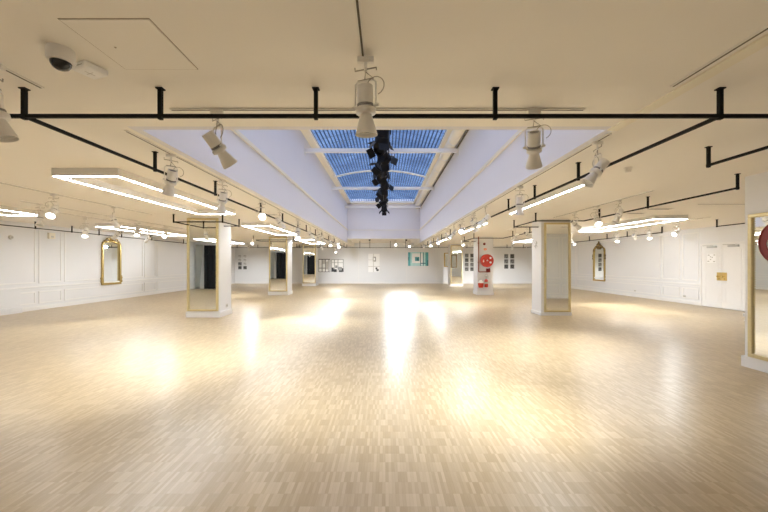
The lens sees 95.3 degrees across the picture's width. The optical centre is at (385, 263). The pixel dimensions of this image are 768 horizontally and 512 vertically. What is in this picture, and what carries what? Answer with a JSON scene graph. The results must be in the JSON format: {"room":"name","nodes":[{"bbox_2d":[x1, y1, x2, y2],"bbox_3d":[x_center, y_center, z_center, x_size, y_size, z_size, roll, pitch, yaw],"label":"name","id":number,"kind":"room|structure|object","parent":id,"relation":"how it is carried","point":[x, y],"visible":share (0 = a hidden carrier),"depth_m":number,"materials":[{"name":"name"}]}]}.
{"room":"event hall","nodes":[
{"label":"event hall","id":0,"kind":"room"},
{"bbox_2d":[0,220,234,307],"bbox_3d":[-11.300,0.120,12.350,0.200,2.760,27.700,0,0,0],"label":"wall","id":1,"kind":"structure","parent":0,"point":[83,255],"depth_m":12.69,"materials":[{"name":"paint"}]},
{"bbox_2d":[0,289,21,315],"bbox_3d":[-11.120,1.140,8.925,0.160,0.720,3.450,0,0,0],"label":"trim","id":2,"kind":"structure","parent":1,"relation":"attached to","point":[9,299],"depth_m":10.34,"materials":[{"name":"paint"}]},
{"bbox_2d":[100,237,122,284],"bbox_3d":[-11.127,-0.125,14.280,0.165,1.970,1.120,0,0,0],"label":"ornate mirror","id":3,"kind":"object","parent":1,"relation":"attached to","point":[111,250],"visible":0.89,"depth_m":14.29,"materials":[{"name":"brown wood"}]},
{"bbox_2d":[0,225,234,305],"bbox_3d":[-11.182,0.090,12.350,0.035,2.420,27.300,0,0,0],"label":"trim","id":4,"kind":"structure","parent":1,"relation":"attached to","point":[65,280],"depth_m":12.23,"materials":[{"name":"wood"}]},
{"bbox_2d":[22,282,234,311],"bbox_3d":[-11.188,1.435,12.350,0.025,0.130,27.300,0,0,0],"label":"baseboard","id":5,"kind":"structure","parent":1,"relation":"attached to","point":[41,307],"depth_m":13.40,"materials":[{"name":"wood"}]},
{"bbox_2d":[127,126,347,242],"bbox_3d":[-2.340,-2.580,12.250,0.080,2.640,18.060,0,0,0],"label":"wall","id":6,"kind":"structure","parent":0,"point":[251,172],"depth_m":7.32,"materials":[{"name":"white paint"}]},
{"bbox_2d":[300,130,451,203],"bbox_3d":[-0.110,-3.660,12.250,4.380,0.120,17.900,0,0,0],"label":"trim","id":7,"kind":"structure","parent":6,"relation":"attached to","point":[308,135],"depth_m":13.14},
{"bbox_2d":[232,130,523,230],"bbox_3d":[-0.110,-2.020,12.250,4.380,0.060,17.900,0,0,0],"label":"trim","id":8,"kind":"structure","parent":6,"relation":"attached to","point":[237,132],"depth_m":7.27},
{"bbox_2d":[304,145,458,155],"bbox_3d":[-0.110,-3.220,10.000,4.380,0.260,0.200,0,0,0],"label":"cross beam","id":9,"kind":"structure","parent":6,"relation":"attached to","point":[306,150],"depth_m":9.95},
{"bbox_3d":[-0.060,-3.137,10.700,0.056,0.056,14.600,0,0,0],"label":"pipe","id":10,"kind":"object","parent":9,"relation":"hanging from","visible":0},
{"bbox_2d":[366,141,390,163],"bbox_3d":[-0.126,-2.792,8.278,0.525,0.818,0.621,0,0,42],"label":"light","id":11,"kind":"object","parent":10,"relation":"hanging from","point":[370,152],"visible":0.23,"depth_m":8.32,"materials":[{"name":"metal"}]},
{"bbox_2d":[368,162,389,177],"bbox_3d":[-0.155,-2.788,9.668,0.604,0.827,0.525,0,0,-19],"label":"light","id":12,"kind":"object","parent":10,"relation":"hanging from","point":[375,169],"visible":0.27,"depth_m":9.74,"materials":[{"name":"metal"}]},
{"bbox_2d":[371,172,388,189],"bbox_3d":[-0.141,-2.789,11.141,0.616,0.824,0.525,0,0,-36],"label":"light","id":13,"kind":"object","parent":10,"relation":"hanging from","point":[374,181],"visible":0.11,"depth_m":11.22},
{"bbox_2d":[369,130,393,150],"bbox_3d":[-0.089,-2.796,7.593,0.525,0.811,0.534,0,0,-17],"label":"light","id":14,"kind":"object","parent":10,"relation":"hanging from","point":[381,142],"visible":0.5,"depth_m":7.42,"materials":[{"name":"metal"}]},
{"bbox_2d":[373,163,389,183],"bbox_3d":[-0.078,-2.804,10.490,0.525,0.794,0.615,0,0,-11],"label":"light","id":15,"kind":"object","parent":10,"relation":"hanging from","point":[381,180],"visible":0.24,"depth_m":10.51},
{"bbox_2d":[375,191,387,205],"bbox_3d":[-0.106,-2.797,14.484,0.525,0.808,0.621,0,0,-29],"label":"light","id":16,"kind":"object","parent":10,"relation":"hanging from","point":[377,199],"visible":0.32,"depth_m":14.44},
{"bbox_2d":[379,178,393,194],"bbox_3d":[-0.022,-2.792,12.190,0.525,0.818,0.621,0,0,23],"label":"light","id":17,"kind":"object","parent":10,"relation":"hanging from","point":[383,191],"visible":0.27,"depth_m":12.14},
{"bbox_2d":[377,151,397,171],"bbox_3d":[-0.006,-2.797,9.079,0.525,0.808,0.621,0,0,34],"label":"light","id":18,"kind":"object","parent":10,"relation":"hanging from","point":[387,159],"visible":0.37,"depth_m":9.03,"materials":[{"name":"metal"}]},
{"bbox_2d":[331,185,433,191],"bbox_3d":[-0.110,-3.220,15.000,4.380,0.260,0.200,0,0,0],"label":"cross beam","id":19,"kind":"structure","parent":6,"relation":"attached to","point":[332,188],"depth_m":14.95,"materials":[{"name":"metal"}]},
{"bbox_2d":[345,205,421,209],"bbox_3d":[-0.110,-3.220,20.000,4.380,0.260,0.200,0,0,0],"label":"cross beam","id":20,"kind":"structure","parent":6,"relation":"attached to","point":[345,205],"depth_m":19.95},
{"bbox_2d":[136,126,610,129],"bbox_3d":[-0.110,-2.580,3.260,4.380,2.640,0.080,0,0,0],"label":"wall","id":21,"kind":"structure","parent":0,"point":[139,127],"depth_m":3.27,"materials":[{"name":"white paint"}]},
{"bbox_2d":[311,130,445,201],"bbox_3d":[-0.180,-3.800,12.135,3.800,0.280,17.570,0,0,0],"label":"window","id":22,"kind":"structure","parent":21,"relation":"in","point":[392,131],"depth_m":13.01,"materials":[{"name":"blue"}]},
{"bbox_2d":[334,170,426,177],"bbox_3d":[-0.210,-3.631,14.200,3.798,0.345,0.066,0,0,0],"label":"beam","id":23,"kind":"structure","parent":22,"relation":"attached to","point":[363,170],"depth_m":14.17,"materials":[{"name":"metal"}]},
{"bbox_2d":[235,243,531,281],"bbox_3d":[0.000,0.000,26.100,22.400,3.000,0.200,0,0,0],"label":"wall","id":24,"kind":"structure","parent":0,"point":[392,260],"depth_m":26.00,"materials":[{"name":"paint"}]},
{"bbox_2d":[319,259,329,271],"bbox_3d":[-4.531,0.156,25.989,0.862,0.966,0.020,0,0,0],"label":"print","id":25,"kind":"object","parent":24,"relation":"attached to","point":[324,264],"visible":1,"depth_m":25.98,"materials":[{"name":"paper"}]},
{"bbox_2d":[331,259,343,271],"bbox_3d":[-3.562,0.167,25.989,0.914,0.943,0.020,0,0,0],"label":"print","id":26,"kind":"object","parent":24,"relation":"attached to","point":[337,265],"visible":1,"depth_m":25.98,"materials":[{"name":"paper"}]},
{"bbox_2d":[368,254,379,271],"bbox_3d":[-0.851,-0.030,25.989,0.839,1.367,0.020,0,0,0],"label":"print","id":27,"kind":"object","parent":24,"relation":"attached to","point":[373,259],"visible":1,"depth_m":25.98,"materials":[{"name":"paper"}]},
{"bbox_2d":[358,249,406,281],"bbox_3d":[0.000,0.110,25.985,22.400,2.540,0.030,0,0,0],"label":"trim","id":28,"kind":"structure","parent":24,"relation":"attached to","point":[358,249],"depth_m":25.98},
{"bbox_2d":[235,282,531,283],"bbox_3d":[0.000,1.435,25.988,22.400,0.130,0.025,0,0,0],"label":"baseboard","id":29,"kind":"structure","parent":24,"relation":"attached to","point":[235,282],"depth_m":25.97,"materials":[{"name":"wood"}]},
{"bbox_2d":[408,252,427,265],"bbox_3d":[2.433,-0.319,25.988,1.508,1.010,0.021,0,0,0],"label":"print","id":30,"kind":"object","parent":24,"relation":"attached to","point":[414,258],"visible":1,"depth_m":25.98,"materials":[{"name":"teal"}]},
{"bbox_2d":[347,199,419,238],"bbox_3d":[-0.110,-2.700,21.240,4.380,2.400,0.080,0,0,0],"label":"wall","id":31,"kind":"structure","parent":0,"point":[362,223],"depth_m":21.20,"materials":[{"name":"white paint"}]},
{"bbox_2d":[0,284,767,511],"bbox_3d":[0.000,1.560,12.350,22.800,0.120,27.700,0,0,0],"label":"floor","id":32,"kind":"structure","parent":0,"point":[322,397],"depth_m":3.75,"materials":[{"name":"wood"}]},
{"bbox_2d":[186,218,231,317],"bbox_3d":[-5.050,0.120,10.070,0.950,2.760,0.790,0,0,0],"label":"column","id":33,"kind":"structure","parent":32,"relation":"on","point":[224,232],"depth_m":9.95,"materials":[{"name":"paint"}]},
{"bbox_2d":[187,218,218,310],"bbox_3d":[-5.050,0.035,9.673,0.860,2.570,0.054,0,0,0],"label":"mirror","id":34,"kind":"object","parent":33,"relation":"attached to","point":[202,237],"visible":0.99,"depth_m":9.68,"materials":[{"name":"clear glass"}]},
{"bbox_2d":[268,237,292,294],"bbox_3d":[-5.050,0.120,16.870,0.950,2.760,0.790,0,0,0],"label":"column","id":35,"kind":"structure","parent":32,"relation":"on","point":[289,291],"depth_m":16.61,"materials":[{"name":"paint"}]},
{"bbox_2d":[269,237,286,290],"bbox_3d":[-5.050,0.035,16.473,0.860,2.570,0.054,0,0,0],"label":"mirror","id":36,"kind":"object","parent":35,"relation":"attached to","point":[277,245],"visible":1,"depth_m":16.48,"materials":[{"name":"clear glass"}]},
{"bbox_2d":[302,244,318,285],"bbox_3d":[-5.050,0.120,23.570,0.950,2.760,0.790,0,0,0],"label":"column","id":37,"kind":"structure","parent":32,"relation":"on","point":[316,283],"depth_m":23.20,"materials":[{"name":"paint"}]},
{"bbox_2d":[303,245,315,282],"bbox_3d":[-5.050,0.035,23.173,0.860,2.570,0.054,0,0,0],"label":"mirror","id":38,"kind":"object","parent":37,"relation":"attached to","point":[309,251],"visible":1,"depth_m":23.18,"materials":[{"name":"clear glass"}]},
{"bbox_2d":[448,244,462,285],"bbox_3d":[4.670,0.120,23.370,0.890,2.760,0.790,0,0,0],"label":"column","id":39,"kind":"structure","parent":32,"relation":"on","point":[449,245],"depth_m":23.21,"materials":[{"name":"paint"}]},
{"bbox_2d":[451,245,462,283],"bbox_3d":[4.670,0.070,22.958,0.773,2.493,0.078,0,0,0],"label":"mirror","id":40,"kind":"object","parent":39,"relation":"attached to","point":[456,273],"depth_m":22.98,"materials":[{"name":"clear glass"}]},
{"bbox_2d":[473,237,493,294],"bbox_3d":[4.740,0.120,16.970,0.790,2.760,0.790,0,0,0],"label":"column","id":41,"kind":"structure","parent":32,"relation":"on","point":[488,290],"depth_m":16.60,"materials":[{"name":"paint"}]},
{"bbox_2d":[480,254,493,266],"bbox_3d":[4.780,-0.130,16.500,0.606,0.607,0.200,0,0,0],"label":"hose reel","id":42,"kind":"object","parent":41,"relation":"attached to","point":[486,260],"visible":1,"depth_m":16.42,"materials":[{"name":"metal"}]},
{"bbox_2d":[531,221,571,315],"bbox_3d":[4.900,0.120,10.380,0.890,2.760,0.690,0,0,0],"label":"column","id":43,"kind":"structure","parent":32,"relation":"on","point":[537,233],"depth_m":10.18,"materials":[{"name":"paint"}]},
{"bbox_2d":[544,223,570,311],"bbox_3d":[4.930,0.113,10.033,0.760,2.565,0.054,0,0,0],"label":"mirror","id":44,"kind":"object","parent":43,"relation":"attached to","point":[557,236],"visible":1,"depth_m":10.04,"materials":[{"name":"clear glass"}]},
{"bbox_2d":[0,0,767,245],"bbox_3d":[0.000,-1.430,12.350,22.800,0.340,27.700,0,0,0],"label":"ceiling","id":45,"kind":"structure","parent":0,"point":[596,56],"depth_m":2.46,"materials":[{"name":"paint"}]},
{"bbox_2d":[0,64,19,142],"bbox_3d":[-2.440,-1.008,2.200,0.167,0.477,0.193,0,0,33],"label":"track spotlight","id":46,"kind":"object","parent":45,"relation":"hanging from","point":[7,134],"visible":1,"depth_m":2.21,"materials":[{"name":"white metal"}]},
{"bbox_2d":[0,205,43,215],"bbox_3d":[-8.690,-1.206,6.685,0.880,0.109,3.570,0,0,0],"label":"ceiling light","id":47,"kind":"object","parent":45,"relation":"attached to","point":[4,210],"visible":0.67,"depth_m":8.14,"materials":[{"name":"white plastic"}]},
{"bbox_2d":[0,210,36,215],"bbox_3d":[-8.690,-1.153,6.685,0.856,0.004,3.546,0,0,0],"label":"diffuser","id":48,"kind":"object","parent":47,"relation":"attached to","point":[21,213],"depth_m":8.34,"materials":[{"name":"plastic"}]},
{"bbox_2d":[6,67,43,88],"bbox_3d":[-2.450,-1.252,1.650,0.030,0.013,1.700,0,0,0],"label":"track","id":49,"kind":"object","parent":45,"relation":"attached to","point":[7,69],"visible":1,"depth_m":2.37,"materials":[{"name":"white metal"}]},
{"bbox_2d":[32,204,45,226],"bbox_3d":[-7.290,-1.008,7.382,0.205,0.478,0.178,0,0,24],"label":"track spotlight","id":50,"kind":"object","parent":45,"relation":"hanging from","point":[40,218],"visible":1,"depth_m":7.38,"materials":[{"name":"white metal"}]},
{"bbox_2d":[45,194,59,218],"bbox_3d":[-5.964,-1.016,6.274,0.194,0.461,0.282,0,0,-44],"label":"track spotlight","id":51,"kind":"object","parent":45,"relation":"hanging from","point":[54,210],"visible":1,"depth_m":6.27,"materials":[{"name":"white metal"}]},
{"bbox_2d":[45,42,75,71],"bbox_3d":[-1.910,-1.198,2.060,0.136,0.124,0.136,0,0,0],"label":"dome camera","id":52,"kind":"object","parent":45,"relation":"attached to","point":[62,58],"visible":1,"depth_m":2.02,"materials":[{"name":"white plastic"}]},
{"bbox_2d":[0,182,153,214],"bbox_3d":[-5.970,-1.252,7.100,0.030,0.013,3.800,0,0,0],"label":"track","id":53,"kind":"object","parent":45,"relation":"attached to","point":[0,182],"visible":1,"depth_m":6.58,"materials":[{"name":"white metal"}]},
{"bbox_2d":[81,217,88,237],"bbox_3d":[-8.041,-0.954,9.376,0.250,0.560,0.191,0,0,31],"label":"track spotlight","id":54,"kind":"object","parent":45,"relation":"hanging from","point":[85,231],"visible":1,"depth_m":9.38,"materials":[{"name":"white metal"}]},
{"bbox_2d":[72,60,107,78],"bbox_3d":[-1.895,-1.238,2.244,0.144,0.043,0.146,0,0,20],"label":"ceiling sensor","id":55,"kind":"object","parent":45,"relation":"attached to","point":[84,67],"visible":0.88,"depth_m":2.22,"materials":[{"name":"plastic"}]},
{"bbox_2d":[0,222,186,243],"bbox_3d":[-10.550,-1.148,14.750,0.048,0.224,17.500,0,0,0],"label":"rail","id":56,"kind":"object","parent":45,"relation":"hanging from","point":[71,231],"visible":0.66,"depth_m":11.88,"materials":[{"name":"black metal"}]},
{"bbox_2d":[20,200,182,228],"bbox_3d":[-7.300,-1.252,10.000,0.030,0.013,6.000,0,0,0],"label":"track","id":57,"kind":"object","parent":45,"relation":"attached to","point":[20,200],"visible":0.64,"depth_m":8.78,"materials":[{"name":"white metal"}]},
{"bbox_2d":[109,207,120,227],"bbox_3d":[-5.955,-1.008,7.709,0.176,0.478,0.201,0,0,25],"label":"track spotlight","id":58,"kind":"object","parent":45,"relation":"hanging from","point":[114,220],"visible":1,"depth_m":7.67,"materials":[{"name":"white metal"}]},
{"bbox_2d":[58,212,186,232],"bbox_3d":[-8.050,-1.252,13.300,0.030,0.013,9.800,0,0,0],"label":"track","id":59,"kind":"object","parent":45,"relation":"attached to","point":[58,212],"visible":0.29,"depth_m":10.21,"materials":[{"name":"white metal"}]},
{"bbox_2d":[57,18,197,69],"bbox_3d":[-1.450,-1.257,2.035,0.474,0.006,0.474,0,0,0],"label":"access panel","id":60,"kind":"object","parent":45,"relation":"attached to","point":[132,43],"visible":1,"depth_m":1.99,"materials":[{"name":"paint"}]},
{"bbox_2d":[132,221,140,236],"bbox_3d":[-7.292,-1.011,10.277,0.254,0.472,0.189,0,0,39],"label":"track spotlight","id":61,"kind":"object","parent":45,"relation":"hanging from","point":[136,231],"visible":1,"depth_m":10.27,"materials":[{"name":"white metal"}]},
{"bbox_2d":[95,223,186,235],"bbox_3d":[-8.690,-1.206,12.775,0.880,0.109,3.550,0,0,0],"label":"ceiling light","id":62,"kind":"object","parent":45,"relation":"attached to","point":[127,227],"visible":0.71,"depth_m":12.34,"materials":[{"name":"white plastic"}]},
{"bbox_2d":[51,168,234,213],"bbox_3d":[-3.970,-1.206,6.430,0.880,0.109,3.620,0,0,0],"label":"ceiling light","id":63,"kind":"object","parent":45,"relation":"attached to","point":[78,175],"visible":0.99,"depth_m":5.35,"materials":[{"name":"white plastic"}]},
{"bbox_2d":[162,154,183,195],"bbox_3d":[-2.466,-1.009,4.019,0.231,0.476,0.187,0,0,11],"label":"track spotlight","id":64,"kind":"object","parent":45,"relation":"hanging from","point":[170,181],"visible":1,"depth_m":3.99,"materials":[{"name":"white metal"}]},
{"bbox_2d":[28,119,346,247],"bbox_3d":[-2.600,-1.148,13.059,0.048,0.224,21.042,0,0,0],"label":"rail","id":65,"kind":"object","parent":45,"relation":"hanging from","point":[154,168],"visible":0.85,"depth_m":3.78,"materials":[{"name":"black metal"}]},
{"bbox_2d":[173,214,239,226],"bbox_3d":[-4.785,-1.148,9.445,1.298,0.224,1.054,0,0,0],"label":"rail","id":66,"kind":"object","parent":45,"relation":"hanging from","point":[238,225],"visible":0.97,"depth_m":8.96,"materials":[{"name":"black metal"}]},
{"bbox_2d":[202,110,237,168],"bbox_3d":[-1.351,-1.014,2.869,0.192,0.465,0.274,0,0,13],"label":"track spotlight","id":67,"kind":"object","parent":45,"relation":"hanging from","point":[227,160],"visible":0.97,"depth_m":2.83,"materials":[{"name":"white metal"}]},
{"bbox_2d":[216,180,231,211],"bbox_3d":[-2.463,-1.008,5.279,0.214,0.478,0.183,0,0,17],"label":"track spotlight","id":68,"kind":"object","parent":45,"relation":"hanging from","point":[222,200],"visible":1,"depth_m":5.25,"materials":[{"name":"white metal"}]},
{"bbox_2d":[124,130,342,241],"bbox_3d":[-2.450,-1.252,11.900,0.030,0.013,17.200,0,0,0],"label":"track","id":69,"kind":"object","parent":45,"relation":"attached to","point":[127,131],"visible":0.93,"depth_m":4.51,"materials":[{"name":"white metal"}]},
{"bbox_2d":[255,200,265,219],"bbox_3d":[-2.445,-1.042,6.910,0.199,0.409,0.311,0,0,-41],"label":"track spotlight","id":70,"kind":"object","parent":45,"relation":"hanging from","point":[262,216],"visible":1,"depth_m":6.91,"materials":[{"name":"white metal"}]},
{"bbox_2d":[242,222,295,234],"bbox_3d":[-3.970,-1.206,12.495,0.880,0.109,3.510,0,0,0],"label":"ceiling light","id":71,"kind":"object","parent":45,"relation":"attached to","point":[254,225],"visible":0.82,"depth_m":11.64,"materials":[{"name":"white plastic"}]},
{"bbox_2d":[275,209,285,229],"bbox_3d":[-2.429,-1.013,8.116,0.191,0.468,0.268,0,0,22],"label":"track spotlight","id":72,"kind":"object","parent":45,"relation":"hanging from","point":[277,219],"visible":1,"depth_m":8.09,"materials":[{"name":"white metal"}]},
{"bbox_2d":[293,219,300,238],"bbox_3d":[-2.446,-0.963,9.784,0.199,0.548,0.174,0,0,39],"label":"track spotlight","id":73,"kind":"object","parent":45,"relation":"hanging from","point":[297,230],"visible":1,"depth_m":9.78,"materials":[{"name":"white metal"}]},
{"bbox_2d":[295,237,324,243],"bbox_3d":[-3.970,-1.206,18.750,0.880,0.109,3.500,0,0,0],"label":"ceiling light","id":74,"kind":"object","parent":45,"relation":"attached to","point":[303,239],"visible":0.85,"depth_m":18.47,"materials":[{"name":"white plastic"}]},
{"bbox_2d":[354,0,365,55],"bbox_3d":[-0.135,-1.252,1.380,0.030,0.013,1.560,0,0,0],"label":"track","id":75,"kind":"object","parent":45,"relation":"attached to","point":[357,4],"visible":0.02,"depth_m":1.84,"materials":[{"name":"white metal"}]},
{"bbox_2d":[352,56,383,137],"bbox_3d":[-0.105,-1.012,2.131,0.198,0.471,0.143,0,0,0],"label":"track spotlight","id":76,"kind":"object","parent":45,"relation":"hanging from","point":[365,108],"visible":1,"depth_m":2.09,"materials":[{"name":"white metal"}]},
{"bbox_2d":[169,108,584,110],"bbox_3d":[-0.065,-1.252,2.850,3.370,0.013,0.030,0,0,0],"label":"track","id":77,"kind":"object","parent":45,"relation":"attached to","point":[171,109],"visible":1,"depth_m":2.84,"materials":[{"name":"white metal"}]},
{"bbox_2d":[323,241,447,247],"bbox_3d":[-0.115,-1.268,23.600,8.670,0.464,0.044,0,0,0],"label":"rail","id":78,"kind":"object","parent":45,"relation":"hanging from","point":[405,241],"visible":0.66,"depth_m":23.59,"materials":[{"name":"black metal"}]},
{"bbox_2d":[10,87,767,119],"bbox_3d":[0.300,-1.148,2.520,6.200,0.224,0.044,0,0,0],"label":"rail","id":79,"kind":"object","parent":45,"relation":"hanging from","point":[719,115],"visible":1,"depth_m":2.51,"materials":[{"name":"black metal"}]},
{"bbox_2d":[470,213,478,231],"bbox_3d":[2.192,-1.011,8.610,0.189,0.473,0.253,0,0,34],"label":"track spotlight","id":80,"kind":"object","parent":45,"relation":"hanging from","point":[474,225],"visible":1,"depth_m":8.57,"materials":[{"name":"white metal"}]},
{"bbox_2d":[478,206,490,226],"bbox_3d":[2.147,-1.016,7.615,0.283,0.462,0.198,0,0,0],"label":"track spotlight","id":81,"kind":"object","parent":45,"relation":"hanging from","point":[487,217],"visible":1,"depth_m":7.58,"materials":[{"name":"white metal"}]},
{"bbox_2d":[423,133,611,241],"bbox_3d":[2.170,-1.252,11.940,0.030,0.013,17.120,0,0,0],"label":"track","id":82,"kind":"object","parent":45,"relation":"attached to","point":[608,134],"visible":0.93,"depth_m":4.71,"materials":[{"name":"white metal"}]},
{"bbox_2d":[514,186,527,214],"bbox_3d":[2.179,-1.010,5.648,0.155,0.473,0.186,0,0,-33],"label":"track spotlight","id":83,"kind":"object","parent":45,"relation":"hanging from","point":[519,205],"visible":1,"depth_m":5.62,"materials":[{"name":"white metal"}]},
{"bbox_2d":[513,237,531,241],"bbox_3d":[7.435,-1.206,17.400,0.870,0.109,3.600,0,0,0],"label":"ceiling light","id":84,"kind":"object","parent":45,"relation":"attached to","point":[530,238],"visible":0.47,"depth_m":18.41,"materials":[{"name":"white plastic"}]},
{"bbox_2d":[523,110,550,169],"bbox_3d":[1.224,-1.010,2.871,0.193,0.474,0.253,0,0,0],"label":"track spotlight","id":85,"kind":"object","parent":45,"relation":"hanging from","point":[534,147],"visible":0.98,"depth_m":2.83,"materials":[{"name":"white metal"}]},
{"bbox_2d":[509,178,583,213],"bbox_3d":[2.920,-1.206,6.625,0.056,0.109,3.150,0,0,0],"label":"strip light","id":86,"kind":"object","parent":45,"relation":"attached to","point":[574,185],"visible":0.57,"depth_m":6.06,"materials":[{"name":"white plastic"}]},
{"bbox_2d":[421,119,715,247],"bbox_3d":[2.410,-1.148,13.059,0.048,0.224,21.042,0,0,0],"label":"rail","id":87,"kind":"object","parent":45,"relation":"hanging from","point":[707,121],"visible":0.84,"depth_m":3.60,"materials":[{"name":"black metal"}]},
{"bbox_2d":[570,212,581,230],"bbox_3d":[4.628,-1.024,8.505,0.299,0.445,0.196,0,0,-40],"label":"track spotlight","id":88,"kind":"object","parent":45,"relation":"hanging from","point":[578,227],"visible":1,"depth_m":8.48,"materials":[{"name":"white metal"}]},
{"bbox_2d":[527,227,662,247],"bbox_3d":[9.500,-1.148,17.749,0.048,0.224,11.502,0,0,0],"label":"rail","id":89,"kind":"object","parent":45,"relation":"hanging from","point":[661,227],"visible":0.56,"depth_m":13.77,"materials":[{"name":"black metal"}]},
{"bbox_2d":[581,141,609,187],"bbox_3d":[2.145,-1.012,3.584,0.260,0.471,0.190,0,0,-22],"label":"track spotlight","id":90,"kind":"object","parent":45,"relation":"hanging from","point":[597,170],"visible":1,"depth_m":3.55,"materials":[{"name":"white metal"}]},
{"bbox_2d":[590,206,601,226],"bbox_3d":[4.585,-1.016,7.577,0.198,0.462,0.283,0,0,0],"label":"track spotlight","id":91,"kind":"object","parent":45,"relation":"hanging from","point":[597,220],"visible":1,"depth_m":7.58,"materials":[{"name":"white metal"}]},
{"bbox_2d":[553,190,654,217],"bbox_3d":[4.600,-1.252,7.800,0.030,0.013,3.600,0,0,0],"label":"track","id":92,"kind":"object","parent":45,"relation":"attached to","point":[651,190],"visible":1,"depth_m":7.16,"materials":[{"name":"white metal"}]},
{"bbox_2d":[611,200,623,223],"bbox_3d":[4.576,-1.008,6.900,0.220,0.477,0.187,0,0,-40],"label":"track spotlight","id":93,"kind":"object","parent":45,"relation":"hanging from","point":[618,215],"visible":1,"depth_m":6.87,"materials":[{"name":"white metal"}]},
{"bbox_2d":[513,173,740,227],"bbox_3d":[4.350,-1.148,7.560,1.248,0.224,5.324,0,0,0],"label":"rail","id":94,"kind":"object","parent":45,"relation":"hanging from","point":[737,187],"visible":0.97,"depth_m":6.59,"materials":[{"name":"black metal"}]},
{"bbox_2d":[578,215,687,231],"bbox_3d":[7.435,-1.206,10.900,0.870,0.109,3.600,0,0,0],"label":"ceiling light","id":95,"kind":"object","parent":45,"relation":"attached to","point":[661,218],"visible":0.94,"depth_m":10.28,"materials":[{"name":"white plastic"}]},
{"bbox_2d":[586,217,707,234],"bbox_3d":[8.750,-1.252,12.450,0.030,0.013,6.100,0,0,0],"label":"track","id":96,"kind":"object","parent":45,"relation":"attached to","point":[704,217],"visible":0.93,"depth_m":11.41,"materials":[{"name":"white metal"}]},
{"bbox_2d":[607,33,767,130],"bbox_3d":[2.140,-1.254,2.100,0.100,0.012,2.400,0,0,0],"label":"trim","id":97,"kind":"structure","parent":45,"relation":"attached to","point":[760,43],"depth_m":2.35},
{"bbox_2d":[670,25,767,86],"bbox_3d":[2.030,-1.252,1.640,0.030,0.013,1.680,0,0,0],"label":"track","id":98,"kind":"object","parent":45,"relation":"attached to","point":[764,29],"visible":1,"depth_m":2.10,"materials":[{"name":"white metal"}]},
{"bbox_2d":[704,146,767,167],"bbox_3d":[3.490,-1.148,2.901,0.048,0.224,1.802,0,0,0],"label":"rail","id":99,"kind":"object","parent":45,"relation":"hanging from","point":[709,164],"visible":1,"depth_m":3.61,"materials":[{"name":"black metal"}]},
{"bbox_2d":[420,126,611,242],"bbox_3d":[2.120,-2.580,12.250,0.080,2.640,18.060,0,0,0],"label":"wall","id":100,"kind":"structure","parent":0,"point":[507,171],"depth_m":7.35,"materials":[{"name":"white paint"}]},
{"bbox_2d":[415,130,465,208],"bbox_3d":[1.900,-3.440,12.250,0.324,0.324,17.860,0,0,0],"label":"duct","id":101,"kind":"object","parent":100,"relation":"attached to","point":[455,136],"visible":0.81,"depth_m":11.55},
{"bbox_2d":[419,130,468,208],"bbox_3d":[2.060,-3.320,12.250,0.038,0.040,17.860,0,0,0],"label":"cable conduit","id":102,"kind":"object","parent":100,"relation":"attached to","point":[467,130],"visible":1,"depth_m":11.50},
{"bbox_2d":[571,224,744,310],"bbox_3d":[11.300,0.120,15.650,0.200,2.760,21.100,0,0,0],"label":"wall","id":103,"kind":"structure","parent":0,"point":[640,257],"depth_m":14.62,"materials":[{"name":"paint"}]},
{"bbox_2d":[592,241,605,280],"bbox_3d":[11.152,-0.120,18.300,0.115,2.080,1.120,0,0,0],"label":"ornate mirror","id":104,"kind":"object","parent":103,"relation":"attached to","point":[599,252],"visible":1,"depth_m":18.28,"materials":[{"name":"brown wood"}]},
{"bbox_2d":[571,232,699,299],"bbox_3d":[11.182,0.090,19.210,0.035,2.420,13.580,0,0,0],"label":"trim","id":105,"kind":"structure","parent":103,"relation":"attached to","point":[697,233],"depth_m":14.20,"materials":[{"name":"wood"}]},
{"bbox_2d":[571,286,699,305],"bbox_3d":[11.188,1.435,19.210,0.025,0.130,13.580,0,0,0],"label":"baseboard","id":106,"kind":"structure","parent":103,"relation":"attached to","point":[572,287],"depth_m":15.15,"materials":[{"name":"wood"}]},
{"bbox_2d":[702,245,721,307],"bbox_3d":[11.095,0.424,11.980,0.210,2.128,0.730,0,0,0],"label":"door","id":107,"kind":"structure","parent":103,"relation":"in","point":[711,254],"depth_m":11.95,"materials":[{"name":"wood"}]},
{"bbox_2d":[700,241,744,305],"bbox_3d":[11.175,0.405,11.610,0.050,2.190,1.620,0,0,0],"label":"trim","id":108,"kind":"structure","parent":103,"relation":"attached to","point":[739,242],"depth_m":12.35,"materials":[{"name":"wood"}]},
{"bbox_2d":[721,244,744,310],"bbox_3d":[11.095,0.424,11.240,0.210,2.128,0.730,0,0,0],"label":"door","id":109,"kind":"structure","parent":103,"relation":"in","point":[733,255],"depth_m":11.22,"materials":[{"name":"wood"}]},
{"bbox_2d":[745,172,767,355],"bbox_3d":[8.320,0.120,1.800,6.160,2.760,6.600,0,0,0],"label":"column","id":110,"kind":"structure","parent":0,"point":[756,186],"depth_m":5.01,"materials":[{"name":"paint"}]},
{"bbox_2d":[741,355,767,372],"bbox_3d":[5.325,1.420,3.815,0.230,0.160,2.630,0,0,0],"label":"baseboard","id":111,"kind":"object","parent":110,"relation":"attached to","point":[749,362],"visible":0.84,"depth_m":4.94,"materials":[{"name":"wood"}]},
{"bbox_2d":[748,212,767,361],"bbox_3d":[5.213,0.318,4.570,0.054,2.035,0.900,0,0,0],"label":"mirror","id":112,"kind":"object","parent":110,"relation":"attached to","point":[757,264],"visible":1,"depth_m":4.91,"materials":[{"name":"gold glass"}]},
{"bbox_2d":[758,225,767,260],"bbox_3d":[5.100,-0.270,4.315,0.260,0.596,0.722,0,0,0],"label":"hose reel","id":113,"kind":"object","parent":110,"relation":"attached to","point":[763,237],"visible":1,"depth_m":4.61,"materials":[{"name":"metal"}]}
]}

